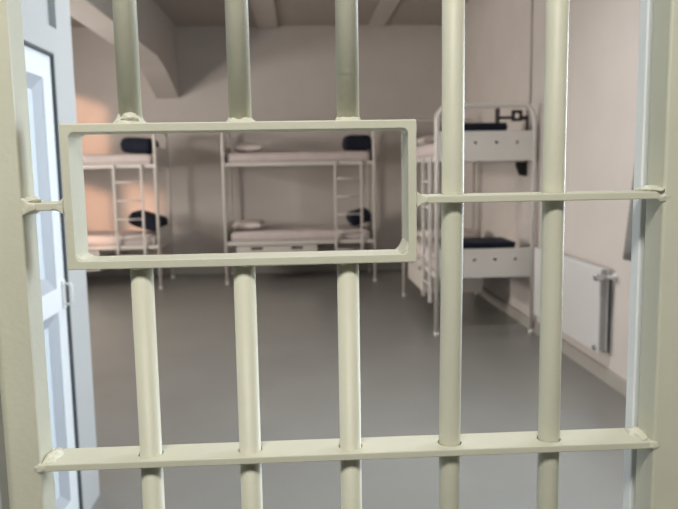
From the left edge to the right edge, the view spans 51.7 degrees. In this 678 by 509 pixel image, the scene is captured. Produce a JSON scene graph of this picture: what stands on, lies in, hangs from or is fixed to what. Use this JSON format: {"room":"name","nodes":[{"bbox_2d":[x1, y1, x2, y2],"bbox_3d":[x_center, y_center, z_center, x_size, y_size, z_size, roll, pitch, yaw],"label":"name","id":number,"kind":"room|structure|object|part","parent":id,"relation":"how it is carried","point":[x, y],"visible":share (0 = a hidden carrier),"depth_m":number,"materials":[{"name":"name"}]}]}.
{"room":"prison interior","nodes":[
{"label":"prison interior","id":0,"kind":"room"},
{"bbox_2d":[0,391,9,508],"bbox_3d":[-1.145,-0.314,0.728,6.405,3.520,0.075,-1,7,-3],"label":"wall","id":1,"kind":"structure","parent":0,"point":[4,495],"depth_m":0.81,"materials":[{"name":"white paint"}]},
{"bbox_2d":[0,0,677,508],"bbox_3d":[0.019,0.358,0.882,0.827,2.090,0.059,-1,7,-3],"label":"gate","id":2,"kind":"object","parent":1,"relation":"attached to","point":[31,461],"visible":1,"depth_m":0.83,"materials":[{"name":"beige metal"}]},
{"bbox_3d":[-0.372,0.368,0.859,0.043,2.090,0.044,-1,7,-3],"label":"post","id":3,"kind":"part","parent":2,"relation":"part of","materials":[{"name":"beige metal"}]},
{"bbox_3d":[-0.112,-0.071,0.823,0.401,0.164,0.050,-1,7,-3],"label":"hatch frame","id":4,"kind":"part","parent":2,"relation":"part of","materials":[{"name":"beige paint"}]},
{"bbox_3d":[0.410,0.350,0.901,0.043,2.090,0.044,-1,7,-3],"label":"post","id":5,"kind":"part","parent":2,"relation":"part of","materials":[{"name":"beige metal"}]},
{"bbox_2d":[622,0,653,508],"bbox_3d":[0.410,0.349,0.946,0.046,2.100,0.022,-1,7,-3],"label":"trim","id":6,"kind":"structure","parent":1,"relation":"attached to","point":[646,6],"depth_m":0.89,"materials":[{"name":"white paint"}]},
{"bbox_2d":[22,0,99,508],"bbox_3d":[-1.198,-0.462,1.930,0.200,3.520,2.350,-1,7,-3],"label":"door frame","id":7,"kind":"structure","parent":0,"point":[55,37],"depth_m":3.03,"materials":[{"name":"white paint"}]},
{"bbox_2d":[21,0,48,24],"bbox_3d":[-1.211,-1.234,2.338,0.092,0.748,0.968,-1,7,-3],"label":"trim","id":8,"kind":"structure","parent":7,"relation":"attached to","point":[38,9],"depth_m":2.74,"materials":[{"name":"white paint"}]},
{"bbox_2d":[24,40,82,508],"bbox_3d":[-1.141,0.234,2.498,0.116,1.994,0.916,-1,7,-3],"label":"door","id":9,"kind":"structure","parent":7,"relation":"in","point":[40,70],"depth_m":2.83,"materials":[{"name":"white plastic"}]},
{"bbox_3d":[-1.163,-0.232,2.436,0.009,0.760,0.634,-1,7,-3],"label":"pane","id":10,"kind":"part","parent":9,"relation":"part of","materials":[{"name":"clear glass"}]},
{"bbox_3d":[-1.148,0.683,2.549,0.009,0.732,0.634,-1,7,-3],"label":"pane","id":11,"kind":"part","parent":9,"relation":"part of","materials":[{"name":"clear glass"}]},
{"bbox_3d":[-1.127,0.165,2.912,0.041,0.120,0.032,-1,7,-3],"label":"handle","id":12,"kind":"part","parent":9,"relation":"part of","materials":[{"name":"white plastic"}]},
{"bbox_2d":[71,25,441,255],"bbox_3d":[-1.671,-1.480,10.169,7.005,3.520,0.200,-1,7,-3],"label":"wall","id":13,"kind":"structure","parent":0,"point":[293,68],"depth_m":10.06,"materials":[{"name":"beige paint"}]},
{"bbox_2d":[69,0,178,98],"bbox_3d":[-2.241,-2.280,6.430,0.310,0.990,6.950,-1,7,-3],"label":"beam","id":14,"kind":"structure","parent":13,"relation":"attached to","point":[157,38],"depth_m":8.35,"materials":[{"name":"beige paint"}]},
{"bbox_2d":[86,262,407,276],"bbox_3d":[-1.647,0.228,10.270,6.385,0.105,0.020,-1,7,-3],"label":"baseboard","id":15,"kind":"structure","parent":13,"relation":"attached to","point":[394,265],"depth_m":10.29,"materials":[{"name":"grey paint"}]},
{"bbox_2d":[249,0,277,27],"bbox_3d":[-0.816,-2.787,6.447,0.280,0.035,6.950,-1,7,-3],"label":"beam","id":16,"kind":"structure","parent":13,"relation":"attached to","point":[264,13],"depth_m":8.94,"materials":[{"name":"beige paint"}]},
{"bbox_2d":[368,0,399,26],"bbox_3d":[0.722,-2.828,6.528,0.220,0.025,6.950,-1,7,-3],"label":"beam","id":17,"kind":"structure","parent":13,"relation":"attached to","point":[385,8],"depth_m":9.05,"materials":[{"name":"beige paint"}]},
{"bbox_2d":[70,0,467,26],"bbox_3d":[-1.360,-2.545,3.823,7.005,0.150,12.550,-1,7,-3],"label":"ceiling","id":18,"kind":"structure","parent":0,"point":[180,12],"depth_m":9.07,"materials":[{"name":"paint"}]},
{"bbox_2d":[86,269,625,508],"bbox_3d":[-1.300,1.082,4.274,7.005,0.120,12.550,-1,7,-3],"label":"floor","id":19,"kind":"structure","parent":0,"point":[297,312],"depth_m":4.79,"materials":[{"name":"grey concrete"}]},
{"bbox_2d":[83,134,174,288],"bbox_3d":[-3.326,-0.608,9.309,2.019,2.056,0.934,-1,7,-3],"label":"bunk bed","id":20,"kind":"object","parent":19,"relation":"on","point":[160,155],"visible":0.44,"depth_m":8.96,"materials":[{"name":"white metal"}]},
{"bbox_3d":[-3.346,0.083,9.002,0.531,0.267,0.018,-1,7,-3],"label":"drawer","id":21,"kind":"part","parent":20,"relation":"part of","materials":[{"name":"white metal"}]},
{"bbox_2d":[83,154,153,164],"bbox_3d":[-3.337,-1.243,9.240,1.860,0.143,0.800,-1,7,-3],"label":"mattress","id":22,"kind":"object","parent":20,"relation":"on","point":[88,159],"visible":0.29,"depth_m":8.87,"materials":[{"name":"white fabric"}]},
{"bbox_2d":[120,137,158,153],"bbox_3d":[-2.607,-1.426,9.184,0.380,0.223,0.550,-1,7,0],"label":"pillow","id":23,"kind":"object","parent":22,"relation":"on","point":[133,145],"visible":0.8,"depth_m":8.93,"materials":[{"name":"fabric"}]},
{"bbox_3d":[-3.312,-1.102,8.822,1.945,0.045,0.024,-1,7,-3],"label":"rail","id":24,"kind":"part","parent":20,"relation":"part of","materials":[{"name":"white metal"}]},
{"bbox_2d":[87,230,157,246],"bbox_3d":[-3.320,-0.216,9.368,1.860,0.143,0.800,-1,7,-3],"label":"mattress","id":25,"kind":"object","parent":20,"relation":"on","point":[95,238],"visible":0.41,"depth_m":9.01,"materials":[{"name":"white fabric"}]},
{"bbox_2d":[128,210,167,231],"bbox_3d":[-2.541,-0.449,9.348,0.414,0.282,0.500,-1,7,0],"label":"pillow","id":26,"kind":"object","parent":25,"relation":"on","point":[150,218],"visible":0.78,"depth_m":9.13,"materials":[{"name":"fabric"}]},
{"bbox_3d":[-3.295,-0.075,8.950,1.945,0.045,0.024,-1,7,-3],"label":"rail","id":27,"kind":"part","parent":20,"relation":"part of","materials":[{"name":"white metal"}]},
{"bbox_3d":[-2.354,-1.284,9.290,0.012,0.260,0.832,-1,7,-3],"label":"panel","id":28,"kind":"part","parent":20,"relation":"part of","materials":[{"name":"white metal"}]},
{"bbox_3d":[-2.343,-0.638,9.370,0.041,2.043,0.906,-1,7,-3],"label":"frame","id":29,"kind":"part","parent":20,"relation":"part of","materials":[{"name":"white metal"}]},
{"bbox_3d":[-2.337,-0.257,9.417,0.012,0.260,0.832,-1,7,-3],"label":"panel","id":30,"kind":"part","parent":20,"relation":"part of","materials":[{"name":"white metal"}]},
{"bbox_2d":[221,131,376,284],"bbox_3d":[-0.535,-0.695,9.636,2.019,2.056,0.934,-1,7,-3],"label":"bunk bed","id":31,"kind":"object","parent":19,"relation":"on","point":[306,245],"visible":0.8,"depth_m":9.26,"materials":[{"name":"white metal"}]},
{"bbox_3d":[-1.530,-1.325,9.512,0.012,0.260,0.832,-1,7,-3],"label":"panel","id":32,"kind":"part","parent":31,"relation":"part of","materials":[{"name":"white metal"}]},
{"bbox_3d":[-1.519,-0.679,9.592,0.041,2.043,0.906,-1,7,-3],"label":"frame","id":33,"kind":"part","parent":31,"relation":"part of","materials":[{"name":"white metal"}]},
{"bbox_3d":[-1.513,-0.298,9.640,0.012,0.260,0.832,-1,7,-3],"label":"panel","id":34,"kind":"part","parent":31,"relation":"part of","materials":[{"name":"white metal"}]},
{"bbox_3d":[-1.090,0.009,9.300,0.531,0.267,0.018,-1,7,-3],"label":"drawer","id":35,"kind":"part","parent":31,"relation":"part of","materials":[{"name":"white metal"}]},
{"bbox_3d":[-1.092,-0.079,9.302,0.164,0.046,0.005,-1,7,-3],"label":"drawer pull","id":36,"kind":"part","parent":31,"relation":"part of","materials":[{"name":"grey metal"}]},
{"bbox_3d":[-0.569,-1.294,10.006,1.945,0.045,0.024,-1,7,-3],"label":"rail","id":37,"kind":"part","parent":31,"relation":"part of","materials":[{"name":"white metal"}]},
{"bbox_3d":[-0.556,-0.004,9.328,0.531,0.267,0.018,-1,7,-3],"label":"drawer","id":38,"kind":"part","parent":31,"relation":"part of","materials":[{"name":"white metal"}]},
{"bbox_3d":[-0.558,-0.091,9.330,0.164,0.046,0.005,-1,7,-3],"label":"drawer pull","id":39,"kind":"part","parent":31,"relation":"part of","materials":[{"name":"grey"}]},
{"bbox_2d":[227,151,369,162],"bbox_3d":[-0.546,-1.330,9.566,1.860,0.143,0.800,-1,7,-3],"label":"mattress","id":40,"kind":"object","parent":31,"relation":"on","point":[306,156],"visible":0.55,"depth_m":9.17,"materials":[{"name":"white fabric"}]},
{"bbox_2d":[232,143,263,152],"bbox_3d":[-1.232,-1.443,9.501,0.420,0.121,0.620,-2,7,-6],"label":"pillow","id":41,"kind":"object","parent":40,"relation":"on","point":[250,147],"visible":1,"depth_m":9.24,"materials":[{"name":"grey fabric"}]},
{"bbox_2d":[342,135,371,150],"bbox_3d":[0.238,-1.513,9.514,0.360,0.216,0.550,-2,7,-5],"label":"pillow","id":42,"kind":"object","parent":40,"relation":"on","point":[350,142],"visible":0.96,"depth_m":9.27,"materials":[{"name":"fabric"}]},
{"bbox_3d":[-0.521,-1.188,9.149,1.945,0.045,0.024,-1,7,-3],"label":"rail","id":43,"kind":"part","parent":31,"relation":"part of","materials":[{"name":"white metal"}]},
{"bbox_2d":[230,225,370,241],"bbox_3d":[-0.529,-0.303,9.694,1.860,0.143,0.800,-1,7,-3],"label":"mattress","id":44,"kind":"object","parent":31,"relation":"on","point":[269,233],"visible":0.94,"depth_m":9.31,"materials":[{"name":"white fabric"}]},
{"bbox_2d":[232,219,265,228],"bbox_3d":[-1.235,-0.416,9.628,0.420,0.121,0.620,-1,7,-1],"label":"pillow","id":45,"kind":"object","parent":44,"relation":"on","point":[247,223],"visible":1,"depth_m":9.37,"materials":[{"name":"grey fabric"}]},
{"bbox_2d":[346,207,371,225],"bbox_3d":[0.271,-0.525,9.677,0.300,0.234,0.521,-2,7,-6],"label":"pillow","id":46,"kind":"object","parent":44,"relation":"on","point":[354,220],"visible":0.81,"depth_m":9.44,"materials":[{"name":"fabric"}]},
{"bbox_3d":[-0.504,-0.161,9.277,1.945,0.045,0.024,-1,7,-3],"label":"rail","id":47,"kind":"part","parent":31,"relation":"part of","materials":[{"name":"white metal"}]},
{"bbox_3d":[0.437,-1.371,9.616,0.012,0.260,0.832,-1,7,-3],"label":"panel","id":48,"kind":"part","parent":31,"relation":"part of","materials":[{"name":"white metal"}]},
{"bbox_3d":[0.454,-0.344,9.744,0.012,0.260,0.832,-1,7,-3],"label":"panel","id":49,"kind":"part","parent":31,"relation":"part of","materials":[{"name":"white metal"}]},
{"bbox_3d":[0.447,-0.724,9.696,0.041,2.043,0.906,-1,7,-3],"label":"frame","id":50,"kind":"part","parent":31,"relation":"part of","materials":[{"name":"white metal"}]},
{"bbox_2d":[402,102,536,335],"bbox_3d":[1.232,-0.419,7.187,0.934,2.056,2.019,-1,7,-3],"label":"bunk bed","id":51,"kind":"object","parent":19,"relation":"on","point":[428,279],"visible":0.65,"depth_m":6.25,"materials":[{"name":"white metal"}]},
{"bbox_3d":[0.823,0.160,7.829,0.018,0.267,0.531,-1,7,-3],"label":"drawer","id":52,"kind":"part","parent":51,"relation":"part of","materials":[{"name":"white metal"}]},
{"bbox_3d":[0.853,0.226,7.298,0.018,0.267,0.531,-1,7,-3],"label":"drawer","id":53,"kind":"part","parent":51,"relation":"part of","materials":[{"name":"white metal"}]},
{"bbox_3d":[0.801,-0.955,7.097,0.024,0.045,1.945,-1,7,-3],"label":"rail","id":54,"kind":"part","parent":51,"relation":"part of","materials":[{"name":"white metal"}]},
{"bbox_3d":[0.818,0.072,7.224,0.024,0.045,1.945,-1,7,-3],"label":"rail","id":55,"kind":"part","parent":51,"relation":"part of","materials":[{"name":"white metal"}]},
{"bbox_3d":[1.187,-0.546,8.163,0.906,2.043,0.041,-1,7,-3],"label":"frame","id":56,"kind":"part","parent":51,"relation":"part of","materials":[{"name":"white metal"}]},
{"bbox_3d":[1.177,-1.192,8.082,0.832,0.260,0.012,-1,7,-3],"label":"panel","id":57,"kind":"part","parent":51,"relation":"part of","materials":[{"name":"white metal"}]},
{"bbox_3d":[1.193,-0.165,8.210,0.832,0.260,0.012,-1,7,-3],"label":"panel","id":58,"kind":"part","parent":51,"relation":"part of","materials":[{"name":"white metal"}]},
{"bbox_2d":[417,237,516,268],"bbox_3d":[1.248,-0.026,7.236,0.800,0.143,1.860,-1,7,-3],"label":"mattress","id":59,"kind":"object","parent":51,"relation":"on","point":[419,240],"visible":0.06,"depth_m":7.26,"materials":[{"name":"white fabric"}]},
{"bbox_2d":[417,229,479,240],"bbox_3d":[1.204,-0.222,7.750,0.620,0.121,0.420,-2,7,-9],"label":"pillow","id":60,"kind":"object","parent":59,"relation":"on","point":[466,233],"visible":0.35,"depth_m":7.59,"materials":[{"name":"grey fabric"}]},
{"bbox_2d":[440,237,515,249],"bbox_3d":[1.283,-0.075,6.511,0.600,0.122,0.460,-1,7,-3],"label":"folded blanket","id":61,"kind":"object","parent":59,"relation":"on","point":[479,242],"visible":0.57,"depth_m":6.30,"materials":[{"name":"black fabric"}]},
{"bbox_2d":[416,141,517,157],"bbox_3d":[1.231,-1.053,7.108,0.800,0.143,1.860,-1,7,-3],"label":"mattress","id":62,"kind":"object","parent":51,"relation":"on","point":[427,150],"visible":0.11,"depth_m":6.84,"materials":[{"name":"white fabric"}]},
{"bbox_2d":[416,135,433,144],"bbox_3d":[1.179,-1.268,7.770,0.620,0.121,0.420,-1,7,-3],"label":"pillow","id":63,"kind":"object","parent":62,"relation":"on","point":[425,140],"visible":0.25,"depth_m":7.59,"materials":[{"name":"grey fabric"}]},
{"bbox_2d":[440,123,507,130],"bbox_3d":[1.217,-1.110,6.359,0.520,0.146,0.400,-2,7,-6],"label":"folded blanket","id":64,"kind":"object","parent":62,"relation":"on","point":[467,126],"visible":0.34,"depth_m":6.17,"materials":[{"name":"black fabric"}]},
{"bbox_3d":[1.302,0.076,6.258,0.832,0.260,0.012,-1,7,-3],"label":"panel","id":65,"kind":"part","parent":51,"relation":"part of","materials":[{"name":"white metal"}]},
{"bbox_3d":[1.285,-0.951,6.130,0.832,0.260,0.012,-1,7,-3],"label":"panel","id":66,"kind":"part","parent":51,"relation":"part of","materials":[{"name":"white metal"}]},
{"bbox_2d":[463,0,639,379],"bbox_3d":[2.022,-0.789,4.127,0.300,3.520,12.350,-1,7,-3],"label":"wall","id":67,"kind":"structure","parent":0,"point":[603,46],"depth_m":5.33,"materials":[{"name":"beige paint"}]},
{"bbox_2d":[472,162,473,228],"bbox_3d":[1.633,-0.566,8.518,0.022,1.794,0.022,-1,7,-3],"label":"pipe","id":68,"kind":"object","parent":67,"relation":"attached to","point":[473,162],"visible":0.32,"depth_m":8.51,"materials":[{"name":"white metal"}]},
{"bbox_2d":[495,108,527,175],"bbox_3d":[1.596,-1.036,6.470,0.291,0.625,0.100,-1,7,-3],"label":"wall bracket","id":69,"kind":"object","parent":67,"relation":"attached to","point":[521,167],"visible":0.94,"depth_m":6.43,"materials":[{"name":"black metal"}]},
{"bbox_3d":[1.456,-1.273,6.433,0.018,0.140,0.100,-1,7,-3],"label":"plate","id":70,"kind":"part","parent":69,"relation":"part of","materials":[{"name":"black metal"}]},
{"bbox_3d":[1.526,-1.258,6.439,0.135,0.025,0.024,-1,7,-3],"label":"arm","id":71,"kind":"part","parent":69,"relation":"part of","materials":[{"name":"black metal"}]},
{"bbox_3d":[1.714,-1.006,6.480,0.055,0.560,0.040,-1,7,-3],"label":"wall plate","id":72,"kind":"part","parent":69,"relation":"part of","materials":[{"name":"black metal"}]},
{"bbox_2d":[529,0,532,103],"bbox_3d":[1.718,-2.087,6.256,0.022,1.459,0.022,-1,7,-3],"label":"pipe","id":73,"kind":"object","parent":67,"relation":"attached to","point":[531,1],"visible":0.84,"depth_m":6.28,"materials":[{"name":"white metal"}]},
{"bbox_2d":[479,287,626,396],"bbox_3d":[1.809,0.728,5.796,0.020,0.105,9.390,-1,7,-3],"label":"baseboard","id":74,"kind":"structure","parent":67,"relation":"attached to","point":[603,373],"depth_m":5.39,"materials":[{"name":"grey paint"}]},
{"bbox_2d":[533,247,616,353],"bbox_3d":[1.756,0.311,5.406,0.146,0.590,1.396,-1,7,-3],"label":"radiator","id":75,"kind":"object","parent":67,"relation":"attached to","point":[585,284],"visible":0.68,"depth_m":5.03,"materials":[{"name":"white metal"}]},
{"bbox_2d":[536,247,607,270],"bbox_3d":[1.761,0.021,5.399,0.041,0.012,1.340,-1,7,-3],"label":"radiator top","id":76,"kind":"object","parent":75,"relation":"attached to","point":[588,266],"depth_m":5.08,"materials":[{"name":"white metal"}]},
{"bbox_3d":[1.748,0.156,4.708,0.065,0.047,0.048,-1,7,-3],"label":"valve knob","id":77,"kind":"part","parent":75,"relation":"part of","materials":[{"name":"silver metal"}]},
{"bbox_3d":[1.791,0.309,5.436,0.014,0.586,1.340,-1,7,-3],"label":"panel","id":78,"kind":"part","parent":75,"relation":"part of","materials":[{"name":"white metal"}]},
{"bbox_2d":[623,174,633,260],"bbox_3d":[1.809,-0.745,3.672,0.174,1.672,1.020,-1,7,-3],"label":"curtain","id":79,"kind":"object","parent":67,"relation":"hanging from","point":[628,240],"visible":0.04,"depth_m":4.17,"materials":[{"name":"grey fabric"}]}
]}

